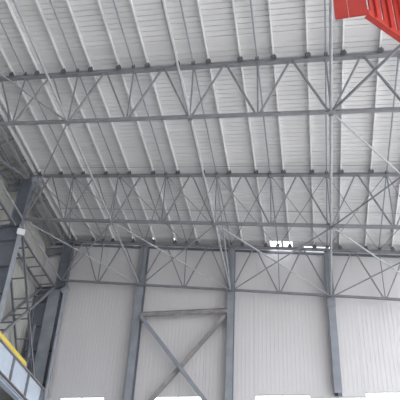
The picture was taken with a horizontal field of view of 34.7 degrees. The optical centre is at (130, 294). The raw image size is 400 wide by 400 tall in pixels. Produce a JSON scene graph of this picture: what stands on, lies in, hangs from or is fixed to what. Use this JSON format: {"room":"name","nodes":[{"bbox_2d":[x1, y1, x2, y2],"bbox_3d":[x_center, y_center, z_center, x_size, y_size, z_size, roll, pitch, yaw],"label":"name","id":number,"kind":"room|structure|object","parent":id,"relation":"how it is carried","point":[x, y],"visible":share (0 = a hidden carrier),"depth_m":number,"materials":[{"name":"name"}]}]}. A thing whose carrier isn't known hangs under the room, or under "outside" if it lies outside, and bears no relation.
{"room":"industrial warehouse","nodes":[
{"label":"industrial warehouse","id":0,"kind":"room"},
{"bbox_2d":[0,157,49,399],"bbox_3d":[-15.230,-7.946,14.973,0.100,29.295,60.820,-3,-33,16],"label":"wall","id":1,"kind":"structure","parent":0,"point":[42,238],"depth_m":41.77,"materials":[{"name":"metal"}]},
{"bbox_2d":[60,222,111,281],"bbox_3d":[-2.983,-2.513,40.124,0.080,0.886,8.839,19,-34,-19],"label":"rod","id":2,"kind":"object","parent":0,"point":[111,222],"visible":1,"depth_m":39.57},
{"bbox_2d":[0,0,399,244],"bbox_3d":[0.065,-20.230,16.521,30.300,4.221,61.880,-3,-33,16],"label":"ceiling","id":3,"kind":"structure","parent":0,"point":[288,17],"depth_m":32.92,"materials":[{"name":"metal"}]},
{"bbox_2d":[0,145,55,245],"bbox_3d":[-8.322,-9.647,36.857,0.200,0.300,22.280,-3,-33,16],"label":"beam","id":4,"kind":"structure","parent":3,"relation":"attached to","point":[4,157],"depth_m":42.54,"materials":[{"name":"metal"}]},
{"bbox_2d":[0,121,64,240],"bbox_3d":[-7.665,-9.951,36.852,0.180,0.260,22.280,-3,-33,16],"label":"beam","id":5,"kind":"structure","parent":3,"relation":"attached to","point":[2,129],"depth_m":40.13,"materials":[{"name":"metal"}]},
{"bbox_2d":[41,241,399,399],"bbox_3d":[6.941,7.561,35.323,30.160,29.320,0.100,-3,-33,16],"label":"wall","id":6,"kind":"structure","parent":0,"point":[282,346],"depth_m":39.30,"materials":[{"name":"metal"}]},
{"bbox_2d":[60,397,104,399],"bbox_3d":[-3.147,7.785,38.381,2.970,3.340,0.070,-3,-33,16],"label":"window","id":7,"kind":"structure","parent":6,"relation":"in","point":[60,397],"depth_m":39.20,"materials":[{"name":"glass"}]},
{"bbox_2d":[158,396,198,399],"bbox_3d":[2.681,7.461,36.752,3.210,3.340,0.070,-3,-33,16],"label":"window","id":8,"kind":"structure","parent":6,"relation":"in","point":[158,396],"depth_m":37.56,"materials":[{"name":"paint"}]},
{"bbox_2d":[46,234,399,250],"bbox_3d":[8.078,-3.295,41.720,30.255,4.114,0.940,-3,-33,16],"label":"trim","id":9,"kind":"structure","parent":6,"relation":"attached to","point":[79,237],"depth_m":42.02,"materials":[{"name":"metal"}]},
{"bbox_2d":[51,243,399,257],"bbox_3d":[8.201,-2.844,41.789,29.721,4.159,0.050,-3,-33,16],"label":"trim","id":10,"kind":"structure","parent":6,"relation":"attached to","point":[89,245],"depth_m":41.88,"materials":[{"name":"grey metal"}]},
{"bbox_2d":[255,394,309,399],"bbox_3d":[8.471,7.134,35.136,3.050,3.350,0.070,-3,-33,16],"label":"window","id":11,"kind":"structure","parent":6,"relation":"in","point":[305,394],"depth_m":35.94,"materials":[{"name":"paint"}]},
{"bbox_2d":[324,251,342,396],"bbox_3d":[11.939,1.383,37.396,0.470,9.792,0.560,-3,-33,16],"label":"wall column","id":12,"kind":"structure","parent":6,"relation":"attached to","point":[331,303],"depth_m":36.50,"materials":[{"name":"grey metal"}]},
{"bbox_2d":[310,397,365,399],"bbox_3d":[11.347,7.050,34.282,2.950,3.170,0.070,-3,-33,16],"label":"window","id":13,"kind":"structure","parent":6,"relation":"in","point":[311,398],"depth_m":35.08,"materials":[{"name":"paint"}]},
{"bbox_2d":[366,392,399,399],"bbox_3d":[14.780,6.742,33.400,4.160,3.450,0.070,-3,-33,16],"label":"window","id":14,"kind":"structure","parent":6,"relation":"in","point":[366,392],"depth_m":34.63,"materials":[{"name":"paint"}]},
{"label":"floor","id":15,"kind":"structure","parent":0,"visible":0},
{"bbox_2d":[0,176,32,322],"bbox_3d":[-8.409,4.643,32.901,1.730,28.539,0.550,-3,-33,16],"label":"column","id":16,"kind":"structure","parent":15,"relation":"on","point":[9,240],"depth_m":37.85,"materials":[{"name":"grey metal"}]},
{"bbox_2d":[0,199,15,226],"bbox_3d":[-8.303,-6.009,35.272,1.130,0.143,6.996,-3,-33,16],"label":"brace","id":17,"kind":"object","parent":16,"relation":"attached to","point":[1,203],"visible":1,"depth_m":37.16,"materials":[{"name":"grey paint"}]},
{"bbox_2d":[0,180,22,218],"bbox_3d":[-7.486,-6.605,35.412,0.120,0.114,7.396,-3,-33,16],"label":"tie","id":18,"kind":"object","parent":16,"relation":"attached to","point":[2,185],"visible":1,"depth_m":36.93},
{"bbox_2d":[0,159,26,180],"bbox_3d":[-8.107,-7.761,36.320,1.130,3.429,6.958,-3,-33,16],"label":"brace","id":19,"kind":"object","parent":16,"relation":"attached to","point":[20,174],"visible":1,"depth_m":38.64,"materials":[{"name":"grey paint"}]},
{"bbox_2d":[16,227,24,234],"bbox_3d":[-6.472,-3.763,37.431,0.460,0.544,0.318,12,-32,-8],"label":"floodlight","id":20,"kind":"object","parent":16,"relation":"attached to","point":[20,231],"visible":1,"depth_m":37.30,"materials":[{"name":"paint"}]},
{"bbox_2d":[30,176,39,186],"bbox_3d":[-6.059,-7.157,40.180,0.450,0.550,0.500,-3,-33,16],"label":"box","id":21,"kind":"object","parent":16,"relation":"on","point":[35,180],"visible":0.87,"depth_m":39.99,"materials":[{"name":"grey metal"}]},
{"bbox_2d":[24,221,60,279],"bbox_3d":[-5.670,-2.767,41.146,0.120,0.114,6.474,-3,-33,16],"label":"tie","id":22,"kind":"object","parent":16,"relation":"attached to","point":[26,224],"visible":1,"depth_m":40.94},
{"bbox_2d":[21,172,399,228],"bbox_3d":[5.106,-5.347,35.307,24.521,6.992,0.160,-3,-33,16],"label":"roof truss","id":23,"kind":"object","parent":16,"relation":"attached to","point":[359,175],"visible":1,"depth_m":35.23,"materials":[{"name":"metal"}]},
{"bbox_2d":[0,105,71,238],"bbox_3d":[-7.166,-10.129,36.813,0.200,0.340,22.280,-3,-33,16],"label":"beam","id":24,"kind":"structure","parent":23,"relation":"on","point":[2,112],"depth_m":39.60,"materials":[{"name":"metal"}]},
{"bbox_2d":[0,94,76,239],"bbox_3d":[-6.845,-10.006,36.673,0.260,0.515,22.750,-3,-33,16],"label":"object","id":25,"kind":"structure","parent":23,"relation":"on","point":[1,98],"depth_m":39.47,"materials":[{"name":"metal"}]},
{"bbox_2d":[89,165,358,167],"bbox_3d":[4.621,-7.288,36.043,22.303,3.028,0.028,-3,-33,16],"label":"rod","id":26,"kind":"object","parent":25,"relation":"attached to","point":[302,165],"visible":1,"depth_m":35.74,"materials":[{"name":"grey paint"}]},
{"bbox_2d":[61,208,399,213],"bbox_3d":[5.614,-5.190,39.177,22.303,3.028,0.028,-3,-33,16],"label":"rod","id":27,"kind":"object","parent":25,"relation":"attached to","point":[61,208],"visible":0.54,"depth_m":39.40,"materials":[{"name":"grey paint"}]},
{"bbox_2d":[23,124,65,218],"bbox_3d":[-4.790,-6.427,34.438,0.080,0.886,9.556,17,-33,-16],"label":"rod","id":28,"kind":"object","parent":23,"relation":"attached to","point":[65,124],"visible":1,"depth_m":33.80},
{"bbox_2d":[0,44,95,240],"bbox_3d":[-5.423,-9.916,36.162,0.260,0.515,22.750,-3,-33,16],"label":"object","id":29,"kind":"structure","parent":23,"relation":"on","point":[12,73],"depth_m":37.35,"materials":[{"name":"metal"}]},
{"bbox_2d":[26,80,73,174],"bbox_3d":[-4.535,-9.458,36.418,0.160,0.160,7.386,-3,-33,16],"label":"strut","id":30,"kind":"object","parent":23,"relation":"attached to","point":[72,173],"visible":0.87,"depth_m":36.40,"materials":[{"name":"grey metal"}]},
{"bbox_2d":[5,0,115,241],"bbox_3d":[-4.000,-9.826,35.652,0.260,0.515,22.750,-3,-33,16],"label":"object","id":31,"kind":"structure","parent":23,"relation":"on","point":[37,71],"depth_m":34.81,"materials":[{"name":"metal"}]},
{"bbox_2d":[41,183,102,241],"bbox_3d":[-4.037,-5.644,42.554,0.044,0.612,7.246,-18,-40,34],"label":"rod","id":32,"kind":"object","parent":23,"relation":"attached to","point":[41,183],"visible":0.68,"depth_m":42.72,"materials":[{"name":"grey paint"}]},
{"bbox_2d":[35,0,135,241],"bbox_3d":[-2.579,-9.737,35.141,0.260,0.515,22.750,-3,-33,16],"label":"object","id":33,"kind":"structure","parent":23,"relation":"on","point":[36,1],"depth_m":34.40,"materials":[{"name":"metal"}]},
{"bbox_2d":[66,123,112,221],"bbox_3d":[-2.063,-6.263,33.465,0.200,0.200,7.416,-3,-33,16],"label":"tie","id":34,"kind":"object","parent":23,"relation":"attached to","point":[68,125],"visible":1,"depth_m":33.11,"materials":[{"name":"grey paint"}]},
{"bbox_2d":[79,77,119,174],"bbox_3d":[-1.691,-9.278,35.397,0.160,0.160,7.386,-3,-33,16],"label":"strut","id":35,"kind":"object","parent":23,"relation":"attached to","point":[117,173],"visible":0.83,"depth_m":35.37,"materials":[{"name":"grey metal"}]},
{"bbox_2d":[75,178,143,242],"bbox_3d":[-1.312,-5.472,41.576,0.044,0.645,7.345,-19,-40,35],"label":"rod","id":36,"kind":"object","parent":23,"relation":"attached to","point":[75,178],"visible":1,"depth_m":41.19,"materials":[{"name":"grey paint"}]},
{"bbox_2d":[65,0,155,242],"bbox_3d":[-1.157,-9.647,34.631,0.260,0.515,22.750,-3,-33,16],"label":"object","id":37,"kind":"structure","parent":23,"relation":"on","point":[90,68],"depth_m":34.09,"materials":[{"name":"metal"}]},
{"bbox_2d":[111,223,140,285],"bbox_3d":[-0.247,-2.425,39.199,0.200,0.200,6.494,-3,-33,16],"label":"tie","id":38,"kind":"object","parent":23,"relation":"attached to","point":[113,225],"visible":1,"depth_m":39.00,"materials":[{"name":"grey paint"}]},
{"bbox_2d":[97,0,176,243],"bbox_3d":[0.266,-9.557,34.120,0.260,0.515,22.750,-3,-33,16],"label":"purlin","id":39,"kind":"structure","parent":23,"relation":"on","point":[118,66],"depth_m":33.52,"materials":[{"name":"metal"}]},
{"bbox_2d":[134,73,166,174],"bbox_3d":[1.153,-9.099,34.376,0.160,0.160,7.386,-3,-33,16],"label":"strut","id":40,"kind":"object","parent":23,"relation":"attached to","point":[165,172],"visible":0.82,"depth_m":34.29,"materials":[{"name":"grey metal"}]},
{"bbox_2d":[121,178,185,243],"bbox_3d":[1.532,-5.292,40.555,0.044,0.645,7.345,-19,-40,35],"label":"rod","id":41,"kind":"object","parent":23,"relation":"attached to","point":[121,178],"visible":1,"depth_m":40.22,"materials":[{"name":"grey paint"}]},
{"bbox_2d":[144,179,164,242],"bbox_3d":[1.538,-5.343,40.587,0.044,0.385,7.341,10,-32,-5],"label":"rod","id":42,"kind":"object","parent":23,"relation":"attached to","point":[164,179],"visible":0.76,"depth_m":39.94,"materials":[{"name":"grey paint"}]},
{"bbox_2d":[129,0,198,243],"bbox_3d":[1.688,-9.468,33.609,0.260,0.515,22.750,-3,-33,16],"label":"purlin","id":43,"kind":"structure","parent":23,"relation":"on","point":[147,64],"depth_m":33.16,"materials":[{"name":"metal"}]},
{"bbox_2d":[164,0,220,244],"bbox_3d":[3.110,-9.378,33.099,0.260,0.515,22.750,-3,-33,16],"label":"purlin","id":44,"kind":"structure","parent":23,"relation":"on","point":[164,0],"depth_m":32.45,"materials":[{"name":"metal"}]},
{"bbox_2d":[167,177,230,245],"bbox_3d":[4.376,-5.113,39.534,0.044,0.645,7.345,-19,-40,35],"label":"rod","id":45,"kind":"object","parent":23,"relation":"attached to","point":[167,177],"visible":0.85,"depth_m":38.95,"materials":[{"name":"grey paint"}]},
{"bbox_2d":[187,177,215,243],"bbox_3d":[4.382,-5.163,39.566,0.044,0.385,7.341,10,-32,-5],"label":"rod","id":46,"kind":"object","parent":23,"relation":"attached to","point":[215,177],"visible":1,"depth_m":39.46,"materials":[{"name":"grey paint"}]},
{"bbox_2d":[188,119,215,223],"bbox_3d":[3.625,-5.904,31.423,0.200,0.200,7.416,-3,-33,16],"label":"tie","id":47,"kind":"object","parent":23,"relation":"attached to","point":[189,120],"visible":1,"depth_m":30.95,"materials":[{"name":"grey paint"}]},
{"bbox_2d":[194,70,217,174],"bbox_3d":[3.997,-8.919,33.355,0.160,0.160,7.386,-3,-33,16],"label":"strut","id":48,"kind":"object","parent":23,"relation":"attached to","point":[216,172],"visible":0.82,"depth_m":33.37,"materials":[{"name":"grey metal"}]},
{"bbox_2d":[197,0,243,245],"bbox_3d":[4.532,-9.288,32.588,0.260,0.515,22.750,-3,-33,16],"label":"purlin","id":49,"kind":"structure","parent":23,"relation":"on","point":[208,60],"depth_m":32.38,"materials":[{"name":"metal"}]},
{"bbox_2d":[214,225,231,290],"bbox_3d":[5.441,-2.066,37.157,0.200,0.200,6.494,-3,-33,16],"label":"tie","id":50,"kind":"object","parent":23,"relation":"attached to","point":[215,226],"visible":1,"depth_m":36.93,"materials":[{"name":"grey paint"}]},
{"bbox_2d":[217,179,230,285],"bbox_3d":[5.622,-3.559,38.099,0.090,3.417,6.741,-3,-33,16],"label":"rod","id":51,"kind":"object","parent":23,"relation":"attached to","point":[217,179],"visible":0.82,"depth_m":38.07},
{"bbox_2d":[218,177,277,247],"bbox_3d":[7.220,-4.933,38.513,0.044,0.645,7.345,-19,-40,35],"label":"rod","id":52,"kind":"object","parent":23,"relation":"attached to","point":[218,177],"visible":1,"depth_m":38.28,"materials":[{"name":"grey paint"}]},
{"bbox_2d":[232,0,267,246],"bbox_3d":[5.954,-9.198,32.078,0.260,0.515,22.750,-3,-33,16],"label":"purlin","id":53,"kind":"structure","parent":23,"relation":"on","point":[240,58],"depth_m":31.90,"materials":[{"name":"metal"}]},
{"bbox_2d":[232,177,268,244],"bbox_3d":[7.226,-4.984,38.544,0.044,0.385,7.341,10,-32,-5],"label":"rod","id":54,"kind":"object","parent":23,"relation":"attached to","point":[268,177],"visible":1,"depth_m":38.14,"materials":[{"name":"grey paint"}]},
{"bbox_2d":[258,66,270,174],"bbox_3d":[6.841,-8.740,32.333,0.160,0.160,7.386,-3,-33,16],"label":"strut","id":55,"kind":"object","parent":23,"relation":"attached to","point":[269,172],"visible":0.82,"depth_m":32.25,"materials":[{"name":"grey metal"}]},
{"bbox_2d":[268,0,291,247],"bbox_3d":[7.375,-9.109,31.567,0.260,0.515,22.750,-3,-33,16],"label":"purlin","id":56,"kind":"structure","parent":23,"relation":"on","point":[273,56],"depth_m":31.45,"materials":[{"name":"metal"}]},
{"bbox_2d":[271,177,326,248],"bbox_3d":[10.064,-4.754,37.491,0.044,0.645,7.345,-19,-40,35],"label":"rod","id":57,"kind":"object","parent":23,"relation":"attached to","point":[271,177],"visible":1,"depth_m":37.20,"materials":[{"name":"grey paint"}]},
{"bbox_2d":[278,177,324,246],"bbox_3d":[10.070,-4.804,37.523,0.044,0.385,7.341,10,-32,-5],"label":"rod","id":58,"kind":"object","parent":23,"relation":"attached to","point":[324,177],"visible":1,"depth_m":36.98,"materials":[{"name":"grey paint"}]},
{"bbox_2d":[305,0,316,247],"bbox_3d":[8.797,-9.019,31.057,0.260,0.515,22.750,-3,-33,16],"label":"purlin","id":59,"kind":"structure","parent":23,"relation":"on","point":[307,53],"depth_m":30.92,"materials":[{"name":"metal"}]},
{"bbox_2d":[325,61,327,173],"bbox_3d":[9.685,-8.560,31.312,0.160,0.160,7.386,-3,-33,16],"label":"strut","id":60,"kind":"object","parent":23,"relation":"attached to","point":[326,171],"visible":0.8,"depth_m":31.15,"materials":[{"name":"grey metal"}]},
{"bbox_2d":[328,114,333,226],"bbox_3d":[9.313,-5.545,29.381,0.200,0.200,7.416,-3,-33,16],"label":"tie","id":61,"kind":"object","parent":23,"relation":"attached to","point":[330,115],"visible":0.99,"depth_m":28.58,"materials":[{"name":"grey paint"}]},
{"bbox_2d":[329,228,332,296],"bbox_3d":[11.129,-1.707,35.114,0.200,0.200,6.494,-3,-33,16],"label":"tie","id":62,"kind":"object","parent":23,"relation":"attached to","point":[330,293],"visible":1,"depth_m":35.08,"materials":[{"name":"grey paint"}]},
{"bbox_2d":[338,19,346,248],"bbox_3d":[10.220,-8.929,30.546,0.260,0.515,22.750,-3,-33,16],"label":"purlin","id":63,"kind":"structure","parent":23,"relation":"on","point":[343,51],"depth_m":31.56,"materials":[{"name":"metal"}]},
{"bbox_2d":[328,177,378,250],"bbox_3d":[12.908,-4.574,36.470,0.044,0.645,7.345,-19,-40,35],"label":"rod","id":64,"kind":"object","parent":23,"relation":"attached to","point":[328,177],"visible":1,"depth_m":36.36,"materials":[{"name":"grey paint"}]},
{"bbox_2d":[328,177,383,247],"bbox_3d":[12.914,-4.625,36.502,0.044,0.385,7.341,10,-32,-5],"label":"rod","id":65,"kind":"object","parent":23,"relation":"attached to","point":[383,177],"visible":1,"depth_m":36.28,"materials":[{"name":"grey paint"}]},
{"bbox_2d":[331,177,399,228],"bbox_3d":[12.146,-5.282,28.306,0.080,0.920,9.709,18,-34,-17],"label":"rod","id":66,"kind":"object","parent":23,"relation":"attached to","point":[393,182],"visible":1,"depth_m":30.18,"materials":[{"name":"grey paint"}]},
{"bbox_2d":[331,113,399,173],"bbox_3d":[12.156,-5.357,28.354,9.709,0.920,0.080,26,-37,-28],"label":"rod","id":67,"kind":"object","parent":23,"relation":"attached to","point":[335,116],"visible":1,"depth_m":27.29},
{"bbox_2d":[333,228,399,273],"bbox_3d":[13.972,-1.519,34.088,9.004,0.920,0.080,24,-36,-25],"label":"rod","id":68,"kind":"object","parent":23,"relation":"attached to","point":[333,228],"visible":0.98,"depth_m":33.33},
{"bbox_2d":[364,11,383,249],"bbox_3d":[11.642,-8.840,30.035,0.260,0.515,22.750,-3,-33,16],"label":"purlin","id":69,"kind":"structure","parent":23,"relation":"on","point":[380,49],"depth_m":31.07,"materials":[{"name":"metal"}]},
{"bbox_2d":[385,57,398,173],"bbox_3d":[12.529,-8.381,30.291,0.160,0.160,7.386,-3,-33,16],"label":"strut","id":70,"kind":"object","parent":23,"relation":"attached to","point":[386,171],"visible":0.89,"depth_m":30.16,"materials":[{"name":"grey metal"}]},
{"bbox_2d":[390,179,399,250],"bbox_3d":[13.064,-8.750,29.525,0.260,0.515,22.750,-3,-33,16],"label":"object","id":71,"kind":"structure","parent":23,"relation":"on","point":[397,202],"depth_m":36.09,"materials":[{"name":"metal"}]},
{"bbox_2d":[25,323,35,367],"bbox_3d":[-7.412,10.967,36.010,0.240,21.400,0.234,-3,-33,16],"label":"pipe","id":72,"kind":"object","parent":15,"relation":"on","point":[34,324],"visible":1,"depth_m":40.76,"materials":[{"name":"grey metal"}]},
{"bbox_2d":[13,242,74,399],"bbox_3d":[-6.490,8.339,38.344,2.100,28.489,0.595,-3,-33,16],"label":"column","id":73,"kind":"structure","parent":15,"relation":"on","point":[47,315],"depth_m":42.38,"materials":[{"name":"grey metal"}]},
{"bbox_2d":[0,375,23,399],"bbox_3d":[-7.920,2.352,30.141,0.340,0.220,20.000,-3,-33,16],"label":"beam","id":74,"kind":"structure","parent":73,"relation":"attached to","point":[3,383],"depth_m":34.28,"materials":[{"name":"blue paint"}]},
{"bbox_2d":[10,235,34,376],"bbox_3d":[-6.812,0.889,39.231,1.130,8.185,6.115,-3,-33,16],"label":"brace","id":75,"kind":"object","parent":73,"relation":"attached to","point":[22,238],"visible":0.62,"depth_m":39.18,"materials":[{"name":"grey paint"}]},
{"bbox_2d":[0,338,44,399],"bbox_3d":[-7.917,1.374,30.794,0.400,1.630,20.000,-3,-33,16],"label":"girder","id":76,"kind":"object","parent":73,"relation":"attached to","point":[16,374],"visible":0.9,"depth_m":35.67,"materials":[{"name":"metal"}]},
{"bbox_2d":[0,332,26,365],"bbox_3d":[-7.722,0.710,31.550,0.300,0.280,12.600,-3,-33,16],"label":"rail","id":77,"kind":"object","parent":76,"relation":"on","point":[2,336],"visible":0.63,"depth_m":34.88,"materials":[{"name":"metal"}]},
{"bbox_2d":[0,286,55,334],"bbox_3d":[-6.833,1.058,39.125,1.130,7.790,6.311,-3,-33,16],"label":"brace","id":78,"kind":"object","parent":73,"relation":"attached to","point":[8,315],"visible":0.99,"depth_m":39.56,"materials":[{"name":"grey paint"}]},
{"bbox_2d":[17,235,54,287],"bbox_3d":[-6.452,-2.097,41.116,1.130,0.143,6.200,-3,-33,16],"label":"brace","id":79,"kind":"object","parent":73,"relation":"attached to","point":[25,240],"visible":0.66,"depth_m":41.56,"materials":[{"name":"grey paint"}]},
{"bbox_2d":[60,285,69,292],"bbox_3d":[-4.462,-0.351,43.125,0.639,0.515,0.280,-3,-33,16],"label":"bracket","id":80,"kind":"object","parent":73,"relation":"attached to","point":[66,288],"visible":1,"depth_m":43.02,"materials":[{"name":"grey metal"}]},
{"bbox_2d":[58,240,399,300],"bbox_3d":[6.798,-1.702,40.636,24.520,6.842,0.160,-3,-33,16],"label":"roof truss","id":81,"kind":"object","parent":73,"relation":"attached to","point":[304,249],"visible":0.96,"depth_m":40.54,"materials":[{"name":"metal"}]},
{"bbox_2d":[25,221,137,284],"bbox_3d":[-2.973,-2.588,40.172,8.839,0.886,0.080,24,-36,-26],"label":"rod","id":82,"kind":"object","parent":81,"relation":"attached to","point":[25,221],"visible":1,"depth_m":40.04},
{"bbox_2d":[73,178,103,240],"bbox_3d":[-2.719,-5.619,42.152,0.160,0.160,6.464,-3,-33,16],"label":"strut","id":83,"kind":"object","parent":81,"relation":"attached to","point":[73,178],"visible":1,"depth_m":41.92,"materials":[{"name":"grey metal"}]},
{"bbox_2d":[119,178,144,241],"bbox_3d":[0.125,-5.440,41.130,0.160,0.160,6.464,-3,-33,16],"label":"strut","id":84,"kind":"object","parent":81,"relation":"attached to","point":[119,178],"visible":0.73,"depth_m":40.97,"materials":[{"name":"grey metal"}]},
{"bbox_2d":[114,223,228,289],"bbox_3d":[2.596,-2.237,38.172,9.004,0.920,0.080,24,-36,-25],"label":"rod","id":85,"kind":"object","parent":81,"relation":"attached to","point":[114,223],"visible":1,"depth_m":38.04,"materials":[{"name":"metal"}]},
{"bbox_2d":[139,224,214,286],"bbox_3d":[2.587,-2.161,38.125,0.080,0.920,9.004,20,-34,-20],"label":"rod","id":86,"kind":"object","parent":81,"relation":"attached to","point":[214,224],"visible":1,"depth_m":37.56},
{"bbox_2d":[167,178,187,242],"bbox_3d":[2.969,-5.261,40.109,0.160,0.160,6.464,-3,-33,16],"label":"strut","id":87,"kind":"object","parent":81,"relation":"attached to","point":[186,241],"visible":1,"depth_m":40.02,"materials":[{"name":"grey metal"}]},
{"bbox_2d":[217,177,231,244],"bbox_3d":[5.813,-5.081,39.088,0.160,0.160,6.464,-3,-33,16],"label":"strut","id":88,"kind":"object","parent":81,"relation":"attached to","point":[217,177],"visible":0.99,"depth_m":38.75,"materials":[{"name":"grey metal"}]},
{"bbox_2d":[216,225,328,294],"bbox_3d":[8.284,-1.878,36.130,9.004,0.920,0.080,24,-36,-25],"label":"rod","id":89,"kind":"object","parent":81,"relation":"attached to","point":[216,225],"visible":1,"depth_m":35.97,"materials":[{"name":"metal"}]},
{"bbox_2d":[269,177,278,245],"bbox_3d":[8.657,-4.902,38.067,0.160,0.160,6.464,-3,-33,16],"label":"strut","id":90,"kind":"object","parent":81,"relation":"attached to","point":[269,177],"visible":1,"depth_m":37.79,"materials":[{"name":"grey metal"}]},
{"bbox_2d":[230,227,330,291],"bbox_3d":[8.275,-1.802,36.083,0.080,0.920,9.004,20,-34,-20],"label":"rod","id":91,"kind":"object","parent":81,"relation":"attached to","point":[330,227],"visible":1,"depth_m":35.47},
{"bbox_2d":[325,177,327,247],"bbox_3d":[11.501,-4.722,37.046,0.160,0.160,6.464,-3,-33,16],"label":"strut","id":92,"kind":"object","parent":81,"relation":"attached to","point":[325,177],"visible":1,"depth_m":36.95,"materials":[{"name":"grey metal"}]},
{"bbox_2d":[331,262,399,297],"bbox_3d":[13.963,-1.444,34.040,0.080,0.920,9.004,20,-34,-20],"label":"rod","id":93,"kind":"object","parent":81,"relation":"attached to","point":[398,262],"visible":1,"depth_m":35.44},
{"bbox_2d":[377,177,386,248],"bbox_3d":[14.345,-4.543,36.025,0.160,0.160,6.464,-3,-33,16],"label":"strut","id":94,"kind":"object","parent":81,"relation":"attached to","point":[378,247],"visible":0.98,"depth_m":35.62,"materials":[{"name":"grey metal"}]},
{"bbox_2d":[42,334,57,399],"bbox_3d":[-5.842,11.308,35.495,0.240,20.600,0.234,-3,-33,16],"label":"pipe","id":95,"kind":"object","parent":15,"relation":"on","point":[56,335],"visible":1,"depth_m":39.61,"materials":[{"name":"grey metal"}]},
{"bbox_2d":[124,245,149,399],"bbox_3d":[-0.361,8.315,36.652,0.515,27.978,0.560,-3,-33,16],"label":"wall column","id":96,"kind":"structure","parent":15,"relation":"on","point":[140,291],"depth_m":40.24,"materials":[{"name":"grey metal"}]},
{"bbox_2d":[139,315,206,399],"bbox_3d":[2.912,4.342,37.796,5.786,7.576,0.220,-3,-33,16],"label":"brace","id":97,"kind":"object","parent":96,"relation":"attached to","point":[142,318],"visible":1,"depth_m":38.16,"materials":[{"name":"grey metal"}]},
{"bbox_2d":[225,248,235,399],"bbox_3d":[5.368,8.334,34.825,0.448,27.170,0.560,-3,-33,16],"label":"wall column","id":98,"kind":"structure","parent":15,"relation":"on","point":[229,374],"depth_m":38.35,"materials":[{"name":"grey metal"}]},
{"bbox_2d":[139,308,226,316],"bbox_3d":[3.280,1.144,39.907,5.620,0.300,0.200,-3,-33,16],"label":"beam","id":99,"kind":"structure","parent":98,"relation":"attached to","point":[209,310],"depth_m":39.85,"materials":[{"name":"metal"}]},
{"bbox_2d":[148,314,226,399],"bbox_3d":[3.064,4.298,38.076,5.427,6.978,0.220,-3,-33,16],"label":"brace","id":100,"kind":"object","parent":98,"relation":"attached to","point":[222,318],"visible":0.86,"depth_m":38.23,"materials":[{"name":"metal"}]},
{"bbox_3d":[-10.343,0.556,26.797,1.730,28.539,0.550,-3,-33,16],"label":"column","id":101,"kind":"structure","parent":15,"relation":"on","visible":0},
{"bbox_2d":[0,50,399,125],"bbox_3d":[3.171,-9.413,29.189,24.523,6.937,0.190,-3,-33,16],"label":"roof truss","id":102,"kind":"object","parent":101,"relation":"attached to","point":[365,55],"visible":0.94,"depth_m":29.15,"materials":[{"name":"metal"}]},
{"bbox_2d":[0,20,26,75],"bbox_3d":[-6.493,-13.593,30.240,0.160,0.160,7.530,-3,-33,16],"label":"strut","id":103,"kind":"object","parent":102,"relation":"attached to","point":[24,73],"visible":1,"depth_m":32.00,"materials":[{"name":"grey metal"}]},
{"bbox_2d":[0,73,67,122],"bbox_3d":[-6.728,-10.522,28.321,9.583,0.886,0.090,27,-37,-29],"label":"rod","id":104,"kind":"object","parent":102,"relation":"attached to","point":[1,74],"visible":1,"depth_m":29.48,"materials":[{"name":"grey paint"}]},
{"bbox_2d":[12,0,68,121],"bbox_3d":[-4.013,-10.383,27.311,0.200,0.200,7.540,-3,-33,16],"label":"tie","id":105,"kind":"object","parent":102,"relation":"attached to","point":[14,1],"visible":1,"depth_m":27.50,"materials":[{"name":"grey paint"}]},
{"bbox_2d":[49,0,78,71],"bbox_3d":[-3.649,-13.414,29.219,0.160,0.160,7.530,-3,-33,16],"label":"strut","id":106,"kind":"object","parent":102,"relation":"attached to","point":[77,69],"visible":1,"depth_m":30.58,"materials":[{"name":"grey metal"}]},
{"bbox_2d":[112,0,134,68],"bbox_3d":[-0.805,-13.235,28.198,0.160,0.160,7.530,-3,-33,16],"label":"strut","id":107,"kind":"object","parent":102,"relation":"attached to","point":[133,65],"visible":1,"depth_m":29.69,"materials":[{"name":"grey metal"}]},
{"bbox_2d":[161,0,191,117],"bbox_3d":[1.675,-10.024,25.269,0.200,0.200,7.540,-3,-33,16],"label":"tie","id":108,"kind":"object","parent":102,"relation":"attached to","point":[189,114],"visible":1,"depth_m":25.76,"materials":[{"name":"grey paint"}]},
{"bbox_2d":[179,0,194,64],"bbox_3d":[2.039,-13.055,27.176,0.160,0.160,7.530,-3,-33,16],"label":"strut","id":109,"kind":"object","parent":102,"relation":"attached to","point":[192,61],"visible":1,"depth_m":28.84,"materials":[{"name":"grey metal"}]},
{"bbox_2d":[250,0,258,60],"bbox_3d":[4.883,-12.876,26.155,0.160,0.160,7.530,-3,-33,16],"label":"strut","id":110,"kind":"object","parent":102,"relation":"attached to","point":[257,56],"visible":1,"depth_m":27.98,"materials":[{"name":"grey metal"}]},
{"bbox_2d":[324,0,327,55],"bbox_3d":[7.728,-12.696,25.134,0.160,0.160,7.530,-3,-33,16],"label":"strut","id":111,"kind":"object","parent":102,"relation":"attached to","point":[325,52],"visible":1,"depth_m":27.01,"materials":[{"name":"grey metal"}]},
{"bbox_2d":[328,0,333,111],"bbox_3d":[7.363,-9.665,23.227,0.200,0.200,7.540,-3,-33,16],"label":"tie","id":112,"kind":"object","parent":102,"relation":"attached to","point":[330,108],"visible":1,"depth_m":24.07,"materials":[{"name":"grey paint"}]},
{"bbox_2d":[331,44,399,112],"bbox_3d":[10.217,-9.453,22.236,0.120,0.920,9.736,18,-34,-17],"label":"rod","id":113,"kind":"object","parent":102,"relation":"attached to","point":[397,48],"visible":1,"depth_m":24.43,"materials":[{"name":"grey paint"}]},
{"bbox_3d":[12.768,-10.464,19.473,7.500,1.600,1.200,-3,-33,16],"label":"bridge","id":114,"kind":"object","parent":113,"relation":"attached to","visible":0},
{"bbox_2d":[333,0,399,42],"bbox_3d":[7.771,-8.804,19.528,3.219,2.250,0.594,16,-33,-15],"label":"housing","id":115,"kind":"object","parent":114,"relation":"hanging from","point":[356,8],"visible":1,"depth_m":18.93,"materials":[{"name":"red paint"}]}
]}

